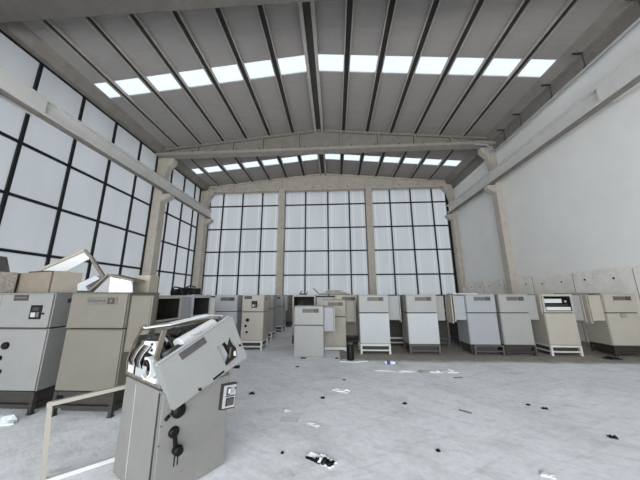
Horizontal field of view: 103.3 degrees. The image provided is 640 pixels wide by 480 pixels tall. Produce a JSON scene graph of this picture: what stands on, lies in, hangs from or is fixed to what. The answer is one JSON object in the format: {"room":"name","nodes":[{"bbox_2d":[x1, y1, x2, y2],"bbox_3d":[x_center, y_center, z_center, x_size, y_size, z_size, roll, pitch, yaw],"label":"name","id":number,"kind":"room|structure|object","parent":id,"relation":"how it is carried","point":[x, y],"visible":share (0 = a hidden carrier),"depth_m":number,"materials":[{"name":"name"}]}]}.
{"room":"abandoned factory hall","nodes":[
{"label":"abandoned factory hall","id":0,"kind":"room"},
{"bbox_2d":[21,0,613,185],"bbox_3d":[-0.378,-7.112,7.763,19.000,1.006,24.100,-1,-12,3],"label":"ceiling","id":1,"kind":"structure","parent":0,"point":[451,16],"depth_m":9.48,"materials":[{"name":"metal"}]},
{"bbox_2d":[94,55,306,97],"bbox_3d":[-4.649,-6.600,10.248,8.720,0.846,0.770,-1,-12,3],"label":"window","id":2,"kind":"structure","parent":1,"relation":"attached to","point":[296,64],"depth_m":10.25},
{"bbox_2d":[192,154,317,173],"bbox_3d":[-4.246,-5.130,17.038,8.720,0.846,0.730,-1,-12,3],"label":"window","id":3,"kind":"structure","parent":1,"relation":"attached to","point":[305,157],"depth_m":17.06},
{"bbox_2d":[325,154,460,165],"bbox_3d":[4.524,-5.261,16.547,8.850,0.858,0.730,-1,-12,3],"label":"window","id":4,"kind":"structure","parent":1,"relation":"attached to","point":[327,156],"depth_m":16.56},
{"bbox_2d":[318,54,555,76],"bbox_3d":[4.121,-6.731,9.756,8.850,0.858,0.770,-1,-12,3],"label":"window","id":5,"kind":"structure","parent":1,"relation":"attached to","point":[358,63],"depth_m":9.75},
{"bbox_2d":[0,319,639,479],"bbox_3d":[-0.393,2.951,5.585,19.300,0.200,25.100,-1,-12,3],"label":"floor","id":6,"kind":"structure","parent":0,"point":[368,430],"depth_m":3.22,"materials":[{"name":"concrete"}]},
{"bbox_2d":[0,415,23,425],"bbox_3d":[-4.087,2.312,3.267,0.327,0.090,0.216,4,-13,-19],"label":"plastic bag","id":7,"kind":"object","parent":6,"relation":"on","point":[8,420],"visible":1,"depth_m":3.26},
{"bbox_2d":[0,293,72,415],"bbox_3d":[-4.374,1.691,4.060,0.856,1.645,0.890,-1,-12,3],"label":"machine","id":8,"kind":"object","parent":6,"relation":"on","point":[33,330],"visible":0.77,"depth_m":3.71,"materials":[{"name":"metal"}]},
{"bbox_2d":[0,389,62,408],"bbox_3d":[-4.370,2.348,3.953,0.740,0.245,0.680,-1,-12,3],"label":"base","id":9,"kind":"object","parent":8,"relation":"on","point":[44,396],"depth_m":3.63,"materials":[{"name":"metal"}]},
{"bbox_2d":[0,294,72,327],"bbox_3d":[-4.373,1.137,4.178,0.846,0.488,0.872,-1,-12,3],"label":"hood","id":10,"kind":"object","parent":8,"relation":"attached to","point":[16,310],"depth_m":3.79,"materials":[{"name":"grey metal"}]},
{"bbox_2d":[14,271,82,292],"bbox_3d":[-4.551,0.710,4.241,1.008,0.345,0.389,-5,-13,19],"label":"carton","id":11,"kind":"object","parent":8,"relation":"on","point":[34,281],"visible":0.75,"depth_m":4.05,"materials":[{"name":"beige cardboard"}]},
{"bbox_2d":[38,249,105,292],"bbox_3d":[-4.389,0.550,4.521,1.258,0.776,0.086,-1,-12,2],"label":"cover","id":12,"kind":"object","parent":11,"relation":"on","point":[73,260],"visible":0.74,"depth_m":4.54,"materials":[{"name":"white metal"}]},
{"bbox_2d":[40,384,125,479],"bbox_3d":[-2.223,1.835,2.470,0.745,0.680,0.201,8,-15,-32],"label":"door frame","id":13,"kind":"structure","parent":6,"relation":"on","point":[68,473],"depth_m":2.36,"materials":[{"name":"beige metal"}]},
{"bbox_2d":[51,292,159,417],"bbox_3d":[-3.056,1.649,3.886,1.228,1.645,0.694,-1,-12,3],"label":"machine","id":14,"kind":"object","parent":6,"relation":"on","point":[101,335],"visible":0.83,"depth_m":3.61,"materials":[{"name":"metal"}]},
{"bbox_2d":[76,276,103,292],"bbox_3d":[-3.686,0.716,4.107,0.340,0.270,0.190,-1,-12,3],"label":"plate","id":15,"kind":"object","parent":14,"relation":"on","point":[83,287],"visible":0.65,"depth_m":4.04,"materials":[{"name":"grey metal"}]},
{"bbox_2d":[61,392,123,411],"bbox_3d":[-3.218,2.297,3.783,0.780,0.265,0.500,-1,-12,3],"label":"base","id":16,"kind":"object","parent":14,"relation":"on","point":[95,400],"depth_m":3.54,"materials":[{"name":"metal"}]},
{"bbox_2d":[65,293,158,327],"bbox_3d":[-3.224,1.097,4.010,0.880,0.488,0.684,-1,-12,3],"label":"hood","id":17,"kind":"object","parent":14,"relation":"attached to","point":[87,310],"depth_m":3.69,"materials":[{"name":"metal"}]},
{"bbox_2d":[88,274,144,291],"bbox_3d":[-3.124,0.672,3.934,0.698,0.276,0.260,-1,-12,3],"label":"hood","id":18,"kind":"object","parent":14,"relation":"on","point":[109,282],"visible":1,"depth_m":3.83,"materials":[{"name":"white metal"}]},
{"bbox_2d":[133,275,158,292],"bbox_3d":[-2.926,0.742,4.256,0.280,0.280,0.220,-1,-12,3],"label":"carton","id":19,"kind":"object","parent":14,"relation":"on","point":[150,285],"visible":0.91,"depth_m":4.16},
{"bbox_2d":[142,158,177,275],"bbox_3d":[-8.742,-0.111,13.697,0.980,9.280,0.470,-1,-12,3],"label":"column","id":20,"kind":"structure","parent":6,"relation":"on","point":[165,166],"depth_m":13.77,"materials":[{"name":"concrete"}]},
{"bbox_2d":[154,295,190,333],"bbox_3d":[-3.323,1.930,5.074,0.678,1.600,1.228,-1,-12,3],"label":"machine","id":21,"kind":"object","parent":6,"relation":"on","point":[171,308],"visible":0.22,"depth_m":5.39,"materials":[{"name":"metal"}]},
{"bbox_2d":[156,296,181,322],"bbox_3d":[-3.334,1.359,5.028,0.660,0.478,0.880,-1,-12,3],"label":"hood","id":22,"kind":"object","parent":21,"relation":"attached to","point":[169,309],"depth_m":5.38,"materials":[{"name":"beige metal"}]},
{"bbox_2d":[113,314,246,479],"bbox_3d":[-1.386,1.490,2.577,0.916,1.388,0.925,-9,-15,34],"label":"machine","id":23,"kind":"object","parent":6,"relation":"on","point":[178,393],"visible":1,"depth_m":2.29,"materials":[{"name":"grey metal"}]},
{"bbox_2d":[126,316,246,409],"bbox_3d":[-1.390,1.139,2.549,1.184,0.713,1.042,-1,-12,3],"label":"hood","id":24,"kind":"object","parent":23,"relation":"attached to","point":[174,368],"depth_m":2.38,"materials":[{"name":"metal"}]},
{"bbox_2d":[182,295,211,324],"bbox_3d":[-3.241,2.165,6.160,0.674,1.600,0.876,-1,-12,3],"label":"machine","id":25,"kind":"object","parent":6,"relation":"on","point":[199,304],"visible":0.26,"depth_m":6.60,"materials":[{"name":"metal"}]},
{"bbox_2d":[170,285,200,294],"bbox_3d":[-3.277,1.225,6.171,0.610,0.238,0.340,-1,-12,3],"label":"bundle","id":26,"kind":"object","parent":25,"relation":"on","point":[186,290],"visible":0.97,"depth_m":6.05,"materials":[{"name":"plastic"}]},
{"bbox_2d":[182,296,210,316],"bbox_3d":[-3.240,1.629,6.276,0.660,0.478,0.860,-1,-12,3],"label":"hood","id":27,"kind":"object","parent":25,"relation":"attached to","point":[199,305],"depth_m":6.61,"materials":[{"name":"grey metal"}]},
{"bbox_2d":[191,191,214,294],"bbox_3d":[-8.467,0.892,18.327,0.980,9.280,0.480,-1,-12,3],"label":"column","id":28,"kind":"structure","parent":6,"relation":"on","point":[206,196],"depth_m":18.34,"materials":[{"name":"concrete"}]},
{"bbox_2d":[170,185,211,218],"bbox_3d":[-8.326,-2.337,16.558,0.300,0.640,4.640,-1,-12,3],"label":"beam","id":29,"kind":"structure","parent":28,"relation":"on","point":[180,196],"depth_m":16.14,"materials":[{"name":"grey concrete"}]},
{"bbox_2d":[214,295,242,336],"bbox_3d":[-2.964,2.615,8.242,0.756,1.600,0.694,-1,-12,3],"label":"machine","id":30,"kind":"object","parent":6,"relation":"on","point":[225,305],"visible":0.5,"depth_m":8.03,"materials":[{"name":"metal"}]},
{"bbox_2d":[214,296,242,310],"bbox_3d":[-2.966,2.078,8.354,0.740,0.478,0.684,-1,-12,3],"label":"hood","id":31,"kind":"object","parent":30,"relation":"attached to","point":[222,303],"depth_m":8.04,"materials":[{"name":"metal"}]},
{"bbox_2d":[240,295,269,349],"bbox_3d":[-2.045,2.566,8.026,0.696,1.600,0.750,-1,-12,3],"label":"machine","id":32,"kind":"object","parent":6,"relation":"on","point":[255,314],"visible":0.94,"depth_m":7.74,"materials":[{"name":"white paint"}]},
{"bbox_2d":[243,340,265,347],"bbox_3d":[-2.041,3.216,7.921,0.580,0.215,0.540,-1,-12,3],"label":"base","id":33,"kind":"object","parent":32,"relation":"on","point":[264,341],"depth_m":7.66,"materials":[{"name":"metal"}]},
{"bbox_2d":[242,296,269,310],"bbox_3d":[-2.044,2.029,8.142,0.686,0.478,0.732,-1,-12,3],"label":"hood","id":34,"kind":"object","parent":32,"relation":"attached to","point":[250,303],"depth_m":7.81,"materials":[{"name":"grey metal"}]},
{"bbox_2d":[268,295,276,339],"bbox_3d":[-2.150,2.953,9.812,0.816,1.600,0.694,-1,-12,3],"label":"machine","id":35,"kind":"object","parent":6,"relation":"on","point":[272,310],"visible":0.38,"depth_m":9.59,"materials":[{"name":"white paint"}]},
{"bbox_2d":[275,190,285,294],"bbox_3d":[-2.835,0.856,18.204,0.460,9.260,0.462,-1,-12,3],"label":"column","id":36,"kind":"structure","parent":6,"relation":"on","point":[282,194],"depth_m":18.13,"materials":[{"name":"concrete"}]},
{"bbox_2d":[207,173,450,194],"bbox_3d":[0.311,-4.365,19.144,18.500,1.340,0.450,-1,-12,3],"label":"roof beam","id":37,"kind":"structure","parent":36,"relation":"on","point":[329,182],"depth_m":19.00,"materials":[{"name":"concrete"}]},
{"bbox_2d":[276,295,287,331],"bbox_3d":[-2.001,3.364,11.713,0.968,1.600,0.694,-1,-12,3],"label":"machine","id":38,"kind":"object","parent":6,"relation":"on","point":[282,300],"visible":0.57,"depth_m":11.46,"materials":[{"name":"white paint"}]},
{"bbox_2d":[285,295,292,326],"bbox_3d":[-1.927,3.766,13.568,0.856,1.600,0.694,-1,-12,3],"label":"machine","id":39,"kind":"object","parent":6,"relation":"on","point":[290,297],"visible":0.3,"depth_m":13.25,"materials":[{"name":"metal"}]},
{"bbox_2d":[292,295,316,343],"bbox_3d":[-0.535,2.771,8.997,0.816,1.600,0.674,-1,-12,3],"label":"machine","id":40,"kind":"object","parent":6,"relation":"on","point":[297,299],"visible":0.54,"depth_m":8.95,"materials":[{"name":"metal"}]},
{"bbox_2d":[292,295,316,309],"bbox_3d":[-0.537,2.233,9.111,0.800,0.478,0.660,-1,-12,3],"label":"hood","id":41,"kind":"object","parent":40,"relation":"attached to","point":[297,299],"depth_m":9.36,"materials":[{"name":"grey metal"}]},
{"bbox_2d":[294,305,334,356],"bbox_3d":[-0.136,2.516,7.122,1.111,1.300,0.694,-1,-12,3],"label":"machine","id":42,"kind":"object","parent":6,"relation":"on","point":[311,322],"visible":1,"depth_m":6.84,"materials":[{"name":"grey metal"}]},
{"bbox_2d":[294,307,323,324],"bbox_3d":[-0.285,2.128,7.210,0.800,0.478,0.684,-1,-12,3],"label":"hood","id":43,"kind":"object","parent":42,"relation":"attached to","point":[302,315],"depth_m":6.89,"materials":[{"name":"metal"}]},
{"bbox_2d":[305,451,336,468],"bbox_3d":[0.007,2.157,2.508,0.318,0.044,0.119,-9,-15,34],"label":"wrapper","id":44,"kind":"object","parent":6,"relation":"on","point":[323,460],"visible":1,"depth_m":2.48,"materials":[{"name":"black plastic"}]},
{"bbox_2d":[322,300,355,350],"bbox_3d":[0.598,2.595,7.851,1.031,1.450,0.694,-1,-12,3],"label":"machine","id":45,"kind":"object","parent":6,"relation":"on","point":[345,311],"visible":0.75,"depth_m":7.57,"materials":[{"name":"white paint"}]},
{"bbox_2d":[322,300,345,315],"bbox_3d":[0.438,2.128,7.956,0.700,0.468,0.684,-1,-12,3],"label":"hood","id":46,"kind":"object","parent":45,"relation":"attached to","point":[340,305],"depth_m":7.64,"materials":[{"name":"metal"}]},
{"bbox_2d":[335,295,357,341],"bbox_3d":[0.962,2.745,8.904,0.856,1.600,0.694,-1,-12,3],"label":"machine","id":47,"kind":"object","parent":6,"relation":"on","point":[351,327],"visible":0.3,"depth_m":8.54,"materials":[{"name":"metal"}]},
{"bbox_2d":[335,295,356,308],"bbox_3d":[0.960,2.207,9.015,0.840,0.478,0.684,-1,-12,3],"label":"hood","id":48,"kind":"object","parent":47,"relation":"attached to","point":[337,297],"depth_m":8.72,"materials":[{"name":"metal"}]},
{"bbox_2d":[340,359,367,362],"bbox_3d":[0.834,2.975,6.235,0.685,0.018,0.238,-2,-12,7],"label":"cardboard sheet","id":49,"kind":"object","parent":6,"relation":"on","point":[342,360],"visible":0.94,"depth_m":6.23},
{"bbox_2d":[347,342,353,360],"bbox_3d":[0.759,2.779,6.343,0.176,0.410,0.176,-1,-12,3],"label":"canister","id":50,"kind":"object","parent":49,"relation":"on","point":[350,347],"visible":1,"depth_m":6.28,"materials":[{"name":"black plastic"}]},
{"bbox_2d":[365,188,376,294],"bbox_3d":[3.594,0.755,17.845,0.460,9.260,0.462,-1,-12,3],"label":"column","id":51,"kind":"structure","parent":6,"relation":"on","point":[368,191],"depth_m":17.76,"materials":[{"name":"concrete"}]},
{"bbox_2d":[357,295,401,353],"bbox_3d":[1.755,2.428,7.455,1.251,1.600,0.724,-1,-12,3],"label":"machine","id":52,"kind":"object","parent":6,"relation":"on","point":[374,313],"visible":1,"depth_m":7.17,"materials":[{"name":"white paint"}]},
{"bbox_2d":[357,295,388,311],"bbox_3d":[1.554,1.890,7.562,0.840,0.478,0.684,-1,-12,3],"label":"hood","id":53,"kind":"object","parent":52,"relation":"attached to","point":[365,303],"depth_m":7.24,"materials":[{"name":"metal"}]},
{"bbox_2d":[362,346,388,351],"bbox_3d":[1.560,3.076,7.338,0.740,0.215,0.500,-1,-12,3],"label":"base","id":54,"kind":"object","parent":52,"relation":"on","point":[363,347],"depth_m":7.09,"materials":[{"name":"metal"}]},
{"bbox_2d":[388,295,403,343],"bbox_3d":[2.325,2.671,8.583,1.056,1.600,0.694,-1,-12,3],"label":"machine","id":55,"kind":"object","parent":6,"relation":"on","point":[396,333],"visible":0.17,"depth_m":8.20,"materials":[{"name":"white paint"}]},
{"bbox_2d":[400,295,445,354],"bbox_3d":[3.061,2.408,7.381,1.188,1.600,0.724,-1,-12,3],"label":"machine","id":56,"kind":"object","parent":6,"relation":"on","point":[420,314],"visible":1,"depth_m":7.10,"materials":[{"name":"metal"}]},
{"bbox_2d":[400,295,436,311],"bbox_3d":[2.892,1.869,7.487,0.840,0.478,0.684,-1,-12,3],"label":"hood","id":57,"kind":"object","parent":56,"relation":"attached to","point":[409,303],"depth_m":7.17,"materials":[{"name":"metal"}]},
{"bbox_2d":[406,344,437,352],"bbox_3d":[2.898,3.055,7.263,0.740,0.215,0.500,-1,-12,3],"label":"stand","id":58,"kind":"object","parent":56,"relation":"on","point":[407,345],"depth_m":7.02,"materials":[{"name":"metal"}]},
{"bbox_2d":[436,294,449,345],"bbox_3d":[3.603,2.651,8.511,1.056,1.600,0.694,-1,-12,3],"label":"machine","id":59,"kind":"object","parent":6,"relation":"on","point":[443,327],"visible":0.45,"depth_m":8.13,"materials":[{"name":"metal"}]},
{"bbox_2d":[436,295,445,309],"bbox_3d":[3.601,2.113,8.623,1.040,0.478,0.684,-1,-12,3],"label":"hood","id":60,"kind":"object","parent":59,"relation":"attached to","point":[436,295],"depth_m":8.29,"materials":[{"name":"metal"}]},
{"bbox_2d":[441,185,464,292],"bbox_3d":[9.233,0.630,17.410,0.720,9.280,0.410,-1,-12,3],"label":"column","id":61,"kind":"structure","parent":6,"relation":"on","point":[449,192],"depth_m":17.40,"materials":[{"name":"concrete"}]},
{"bbox_2d":[447,175,487,213],"bbox_3d":[8.964,-2.612,15.571,0.300,0.640,4.680,-1,-12,3],"label":"beam","id":62,"kind":"structure","parent":61,"relation":"on","point":[477,187],"depth_m":15.11,"materials":[{"name":"grey concrete"}]},
{"bbox_2d":[445,294,461,345],"bbox_3d":[4.941,2.630,8.436,1.056,1.600,0.694,-1,-12,3],"label":"machine","id":63,"kind":"object","parent":6,"relation":"on","point":[453,327],"visible":0.16,"depth_m":8.37,"materials":[{"name":"metal"}]},
{"bbox_2d":[445,294,505,355],"bbox_3d":[4.349,2.384,7.292,1.290,1.600,0.700,-1,-12,3],"label":"machine","id":64,"kind":"object","parent":6,"relation":"on","point":[475,315],"visible":1,"depth_m":7.04,"materials":[{"name":"metal"}]},
{"bbox_2d":[462,342,497,352],"bbox_3d":[4.516,3.030,7.173,0.700,0.215,0.500,-1,-12,3],"label":"stand","id":65,"kind":"object","parent":64,"relation":"on","point":[467,346],"depth_m":6.94,"materials":[{"name":"metal"}]},
{"bbox_2d":[464,295,495,311],"bbox_3d":[4.510,1.844,7.397,0.800,0.478,0.684,-1,-12,3],"label":"hood","id":66,"kind":"object","parent":64,"relation":"attached to","point":[472,303],"depth_m":7.08,"materials":[{"name":"metal"}]},
{"bbox_2d":[478,146,518,293],"bbox_3d":[8.952,-0.395,12.673,0.720,9.280,0.400,-1,-12,3],"label":"column","id":67,"kind":"structure","parent":6,"relation":"on","point":[489,156],"depth_m":12.64,"materials":[{"name":"concrete"}]},
{"bbox_2d":[485,51,639,184],"bbox_3d":[8.383,-5.098,4.091,0.500,0.640,18.800,-1,-12,3],"label":"beam","id":68,"kind":"structure","parent":67,"relation":"on","point":[626,78],"depth_m":8.31,"materials":[{"name":"grey concrete"}]},
{"bbox_2d":[494,294,538,355],"bbox_3d":[5.531,2.366,7.229,1.068,1.600,0.694,-1,-12,3],"label":"machine","id":69,"kind":"object","parent":6,"relation":"on","point":[515,313],"visible":0.86,"depth_m":6.96,"materials":[{"name":"metal"}]},
{"bbox_2d":[494,295,529,311],"bbox_3d":[5.398,1.830,7.347,0.790,0.478,0.684,-1,-12,3],"label":"hood","id":70,"kind":"object","parent":69,"relation":"attached to","point":[503,303],"depth_m":7.03,"materials":[{"name":"metal"}]},
{"bbox_2d":[498,347,531,352],"bbox_3d":[5.404,3.016,7.123,0.690,0.215,0.500,-1,-12,3],"label":"base","id":71,"kind":"object","parent":69,"relation":"on","point":[509,348],"depth_m":6.88,"materials":[{"name":"metal"}]},
{"bbox_2d":[527,294,586,355],"bbox_3d":[6.693,2.348,7.165,1.196,1.600,0.690,-1,-12,3],"label":"machine","id":72,"kind":"object","parent":6,"relation":"on","point":[556,331],"visible":0.84,"depth_m":6.93,"materials":[{"name":"white paint"}]},
{"bbox_2d":[536,344,577,353],"bbox_3d":[6.572,2.998,7.058,0.700,0.215,0.500,-1,-12,3],"label":"stand","id":73,"kind":"object","parent":72,"relation":"on","point":[542,347],"depth_m":6.83,"materials":[{"name":"metal"}]},
{"bbox_2d":[544,299,570,309],"bbox_3d":[6.576,1.844,7.271,0.660,0.310,0.570,-1,-12,3],"label":"tray","id":74,"kind":"object","parent":72,"relation":"on","point":[549,304],"depth_m":7.04,"materials":[{"name":"metal"}]},
{"bbox_2d":[540,295,574,311],"bbox_3d":[6.567,1.815,7.294,0.800,0.478,0.660,-1,-12,3],"label":"hood","id":75,"kind":"object","parent":72,"relation":"attached to","point":[550,303],"depth_m":7.03,"materials":[{"name":"beige metal"}]},
{"bbox_2d":[579,294,639,356],"bbox_3d":[7.966,2.327,7.090,1.316,1.600,0.700,-1,-12,3],"label":"machine","id":76,"kind":"object","parent":6,"relation":"on","point":[613,320],"visible":0.93,"depth_m":6.85,"materials":[{"name":"metal"}]},
{"bbox_2d":[588,294,639,311],"bbox_3d":[8.183,1.787,7.191,0.860,0.478,0.684,-1,-12,3],"label":"hood","id":77,"kind":"object","parent":76,"relation":"attached to","point":[609,302],"depth_m":6.88,"materials":[{"name":"metal"}]},
{"bbox_2d":[594,344,639,353],"bbox_3d":[8.189,2.973,6.967,0.760,0.215,0.500,-1,-12,3],"label":"base","id":78,"kind":"object","parent":76,"relation":"on","point":[607,348],"depth_m":6.80,"materials":[{"name":"metal"}]},
{"bbox_3d":[-5.255,1.696,4.068,0.856,1.645,0.694,-1,-12,3],"label":"machine","id":79,"kind":"object","parent":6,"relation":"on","visible":0},
{"bbox_2d":[0,272,17,292],"bbox_3d":[-5.216,0.694,4.121,0.440,0.330,0.220,-5,-13,19],"label":"carton","id":80,"kind":"object","parent":79,"relation":"on","point":[8,280],"visible":1,"depth_m":4.06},
{"bbox_2d":[0,256,9,271],"bbox_3d":[-5.305,0.394,4.210,0.320,0.280,0.140,-5,-13,19],"label":"scrap","id":81,"kind":"object","parent":80,"relation":"on","point":[4,266],"visible":0.86,"depth_m":4.21,"materials":[{"name":"metal"}]},
{"bbox_2d":[201,203,458,318],"bbox_3d":[0.336,0.148,18.509,19.000,10.750,0.220,-1,-12,3],"label":"wall","id":82,"kind":"structure","parent":0,"point":[319,299],"depth_m":17.82,"materials":[{"name":"concrete"}]},
{"bbox_2d":[0,22,209,190],"bbox_3d":[-10.225,-6.408,8.195,2.270,0.388,24.100,-1,-12,3],"label":"trim","id":83,"kind":"structure","parent":82,"relation":"attached to","point":[19,32],"depth_m":9.81,"materials":[{"name":"concrete"}]},
{"bbox_2d":[202,193,278,296],"bbox_3d":[-5.751,0.191,18.727,5.420,7.890,0.080,-1,-12,3],"label":"window","id":84,"kind":"structure","parent":82,"relation":"in","point":[241,252],"depth_m":18.70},
{"bbox_2d":[283,190,368,296],"bbox_3d":[0.389,0.095,18.384,6.000,7.890,0.080,-1,-12,3],"label":"window","id":85,"kind":"structure","parent":82,"relation":"in","point":[325,242],"depth_m":18.36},
{"bbox_2d":[372,189,458,294],"bbox_3d":[6.578,-0.002,18.038,5.520,7.890,0.080,-1,-12,3],"label":"window","id":86,"kind":"structure","parent":82,"relation":"in","point":[414,250],"depth_m":18.00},
{"bbox_2d":[454,22,639,281],"bbox_3d":[9.030,-2.111,6.224,0.200,9.900,24.300,-1,-12,3],"label":"wall","id":87,"kind":"structure","parent":0,"point":[573,206],"depth_m":9.19,"materials":[{"name":"white paint"}]},
{"bbox_2d":[444,0,639,188],"bbox_3d":[8.889,-6.528,7.087,1.040,0.900,24.100,-1,-12,3],"label":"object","id":88,"kind":"structure","parent":87,"relation":"attached to","point":[619,15],"depth_m":9.11,"materials":[{"name":"concrete"}]},
{"bbox_2d":[0,0,327,22],"bbox_3d":[-0.427,-7.085,6.699,18.500,1.290,0.530,-1,-12,3],"label":"roof beam","id":89,"kind":"structure","parent":88,"relation":"on","point":[10,10],"depth_m":6.91,"materials":[{"name":"concrete"}]},
{"bbox_2d":[156,129,495,158],"bbox_3d":[0.012,-5.483,14.100,18.500,1.290,0.500,-1,-12,3],"label":"roof beam","id":90,"kind":"structure","parent":88,"relation":"on","point":[331,141],"depth_m":13.94,"materials":[{"name":"concrete"}]},
{"bbox_2d":[39,19,180,147],"bbox_3d":[-8.160,-5.991,10.877,0.250,0.120,7.150,-1,-12,3],"label":"roof beam","id":91,"kind":"structure","parent":90,"relation":"on","point":[49,24],"depth_m":9.57,"materials":[{"name":"metal"}]},
{"bbox_2d":[83,17,203,144],"bbox_3d":[-6.873,-6.134,10.832,0.250,0.120,7.150,-1,-12,3],"label":"roof beam","id":92,"kind":"structure","parent":90,"relation":"on","point":[92,21],"depth_m":9.59,"materials":[{"name":"metal"}]},
{"bbox_2d":[127,14,225,141],"bbox_3d":[-5.585,-6.276,10.786,0.250,0.120,7.150,-1,-12,3],"label":"roof beam","id":93,"kind":"structure","parent":90,"relation":"on","point":[135,18],"depth_m":9.63,"materials":[{"name":"metal"}]},
{"bbox_2d":[189,159,221,186],"bbox_3d":[-7.795,-4.660,17.024,0.250,0.120,4.850,-1,-12,3],"label":"roof beam","id":94,"kind":"structure","parent":90,"relation":"on","point":[193,161],"depth_m":17.16,"materials":[{"name":"concrete"}]},
{"bbox_2d":[170,11,248,138],"bbox_3d":[-4.298,-6.419,10.741,0.250,0.120,7.150,-1,-12,3],"label":"roof beam","id":95,"kind":"structure","parent":90,"relation":"on","point":[179,19],"depth_m":9.63,"materials":[{"name":"metal"}]},
{"bbox_2d":[211,158,237,183],"bbox_3d":[-6.508,-4.803,16.979,0.250,0.120,4.850,-1,-12,3],"label":"roof beam","id":96,"kind":"structure","parent":90,"relation":"on","point":[215,160],"depth_m":17.16,"materials":[{"name":"concrete"}]},
{"bbox_2d":[213,8,271,135],"bbox_3d":[-3.000,-6.562,10.695,0.250,0.120,7.150,-1,-12,3],"label":"roof beam","id":97,"kind":"structure","parent":90,"relation":"on","point":[219,13],"depth_m":9.68,"materials":[{"name":"metal"}]},
{"bbox_2d":[233,157,254,181],"bbox_3d":[-5.221,-4.945,16.933,0.250,0.120,4.850,-1,-12,3],"label":"roof beam","id":98,"kind":"structure","parent":90,"relation":"on","point":[237,159],"depth_m":17.29,"materials":[{"name":"concrete"}]},
{"bbox_2d":[256,5,294,132],"bbox_3d":[-1.703,-6.706,10.649,0.250,0.120,7.150,-1,-12,3],"label":"roof beam","id":99,"kind":"structure","parent":90,"relation":"on","point":[261,11],"depth_m":9.71,"materials":[{"name":"metal"}]},
{"bbox_2d":[298,1,322,132],"bbox_3d":[-0.266,-6.808,10.586,0.500,0.210,7.150,-1,-12,3],"label":"roof beam","id":100,"kind":"structure","parent":90,"relation":"on","point":[306,9],"depth_m":9.71,"materials":[{"name":"metal"}]},
{"bbox_2d":[317,154,325,175],"bbox_3d":[0.099,-5.477,16.733,0.500,0.210,4.850,-1,-12,3],"label":"roof beam","id":101,"kind":"structure","parent":90,"relation":"on","point":[321,157],"depth_m":17.56,"materials":[{"name":"metal"}]},
{"bbox_2d":[341,0,353,130],"bbox_3d":[1.082,-6.758,10.495,0.250,0.120,7.150,-1,-12,3],"label":"roof beam","id":102,"kind":"structure","parent":90,"relation":"on","point":[349,10],"depth_m":9.57,"materials":[{"name":"metal"}]},
{"bbox_2d":[365,0,396,131],"bbox_3d":[2.361,-6.657,10.397,0.250,0.120,7.150,-1,-12,3],"label":"roof beam","id":103,"kind":"structure","parent":90,"relation":"on","point":[391,6],"depth_m":9.44,"materials":[{"name":"metal"}]},
{"bbox_2d":[391,151,408,177],"bbox_3d":[5.262,-5.125,16.350,0.250,0.120,4.850,-1,-12,3],"label":"roof beam","id":104,"kind":"structure","parent":90,"relation":"on","point":[405,153],"depth_m":16.70,"materials":[{"name":"metal"}]},
{"bbox_2d":[388,0,440,133],"bbox_3d":[3.629,-6.556,10.300,0.250,0.120,7.150,-1,-12,3],"label":"roof beam","id":105,"kind":"structure","parent":90,"relation":"on","point":[434,5],"depth_m":9.35,"materials":[{"name":"metal"}]},
{"bbox_2d":[409,150,431,178],"bbox_3d":[6.530,-5.024,16.253,0.250,0.120,4.850,-1,-12,3],"label":"roof beam","id":106,"kind":"structure","parent":90,"relation":"on","point":[426,154],"depth_m":16.50,"materials":[{"name":"metal"}]},
{"bbox_2d":[427,150,454,179],"bbox_3d":[7.798,-4.923,16.156,0.250,0.120,4.850,-1,-12,3],"label":"roof beam","id":107,"kind":"structure","parent":90,"relation":"on","point":[450,152],"depth_m":16.27,"materials":[{"name":"metal"}]},
{"bbox_2d":[412,0,485,134],"bbox_3d":[4.897,-6.456,10.203,0.250,0.120,7.150,-1,-12,3],"label":"roof beam","id":108,"kind":"structure","parent":90,"relation":"on","point":[478,5],"depth_m":9.22,"materials":[{"name":"metal"}]},
{"bbox_2d":[437,0,532,135],"bbox_3d":[6.165,-6.355,10.106,0.250,0.120,7.150,-1,-12,3],"label":"roof beam","id":109,"kind":"structure","parent":90,"relation":"on","point":[523,5],"depth_m":9.10,"materials":[{"name":"metal"}]},
{"bbox_2d":[461,0,579,136],"bbox_3d":[7.434,-6.255,10.009,0.250,0.120,7.150,-1,-12,3],"label":"roof beam","id":110,"kind":"structure","parent":90,"relation":"on","point":[569,6],"depth_m":9.00,"materials":[{"name":"metal"}]},
{"bbox_2d":[474,0,639,150],"bbox_3d":[8.050,-6.657,4.748,0.960,0.673,17.385,-1,-12,3],"label":"drain pipe","id":111,"kind":"object","parent":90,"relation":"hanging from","point":[632,25],"visible":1,"depth_m":8.76,"materials":[{"name":"grey metal"}]},
{"bbox_2d":[465,265,639,341],"bbox_3d":[8.918,1.521,5.291,0.092,2.407,24.000,-1,-12,3],"label":"baseboard","id":112,"kind":"structure","parent":87,"relation":"attached to","point":[626,279],"depth_m":8.87,"materials":[{"name":"concrete"}]},
{"bbox_3d":[-9.744,-1.618,7.129,0.200,9.450,24.100,-1,-12,3],"label":"wall","id":113,"kind":"structure","parent":0,"visible":0},
{"bbox_2d":[0,29,158,292],"bbox_3d":[-9.786,-2.809,4.561,0.080,8.300,18.610,-1,-12,3],"label":"window","id":114,"kind":"structure","parent":113,"relation":"in","point":[60,198],"depth_m":9.38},
{"bbox_2d":[156,168,200,294],"bbox_3d":[-9.096,-0.292,16.181,0.080,8.300,4.270,-1,-12,3],"label":"window","id":115,"kind":"structure","parent":113,"relation":"in","point":[180,224],"depth_m":16.29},
{"bbox_3d":[-9.195,-1.766,6.052,0.980,9.280,0.500,-1,-12,3],"label":"column","id":116,"kind":"structure","parent":0,"visible":0},
{"bbox_2d":[0,67,172,193],"bbox_3d":[-9.107,-4.820,5.089,0.500,0.640,18.840,-1,-12,3],"label":"beam","id":117,"kind":"structure","parent":116,"relation":"on","point":[13,90],"depth_m":8.81,"materials":[{"name":"grey concrete"}]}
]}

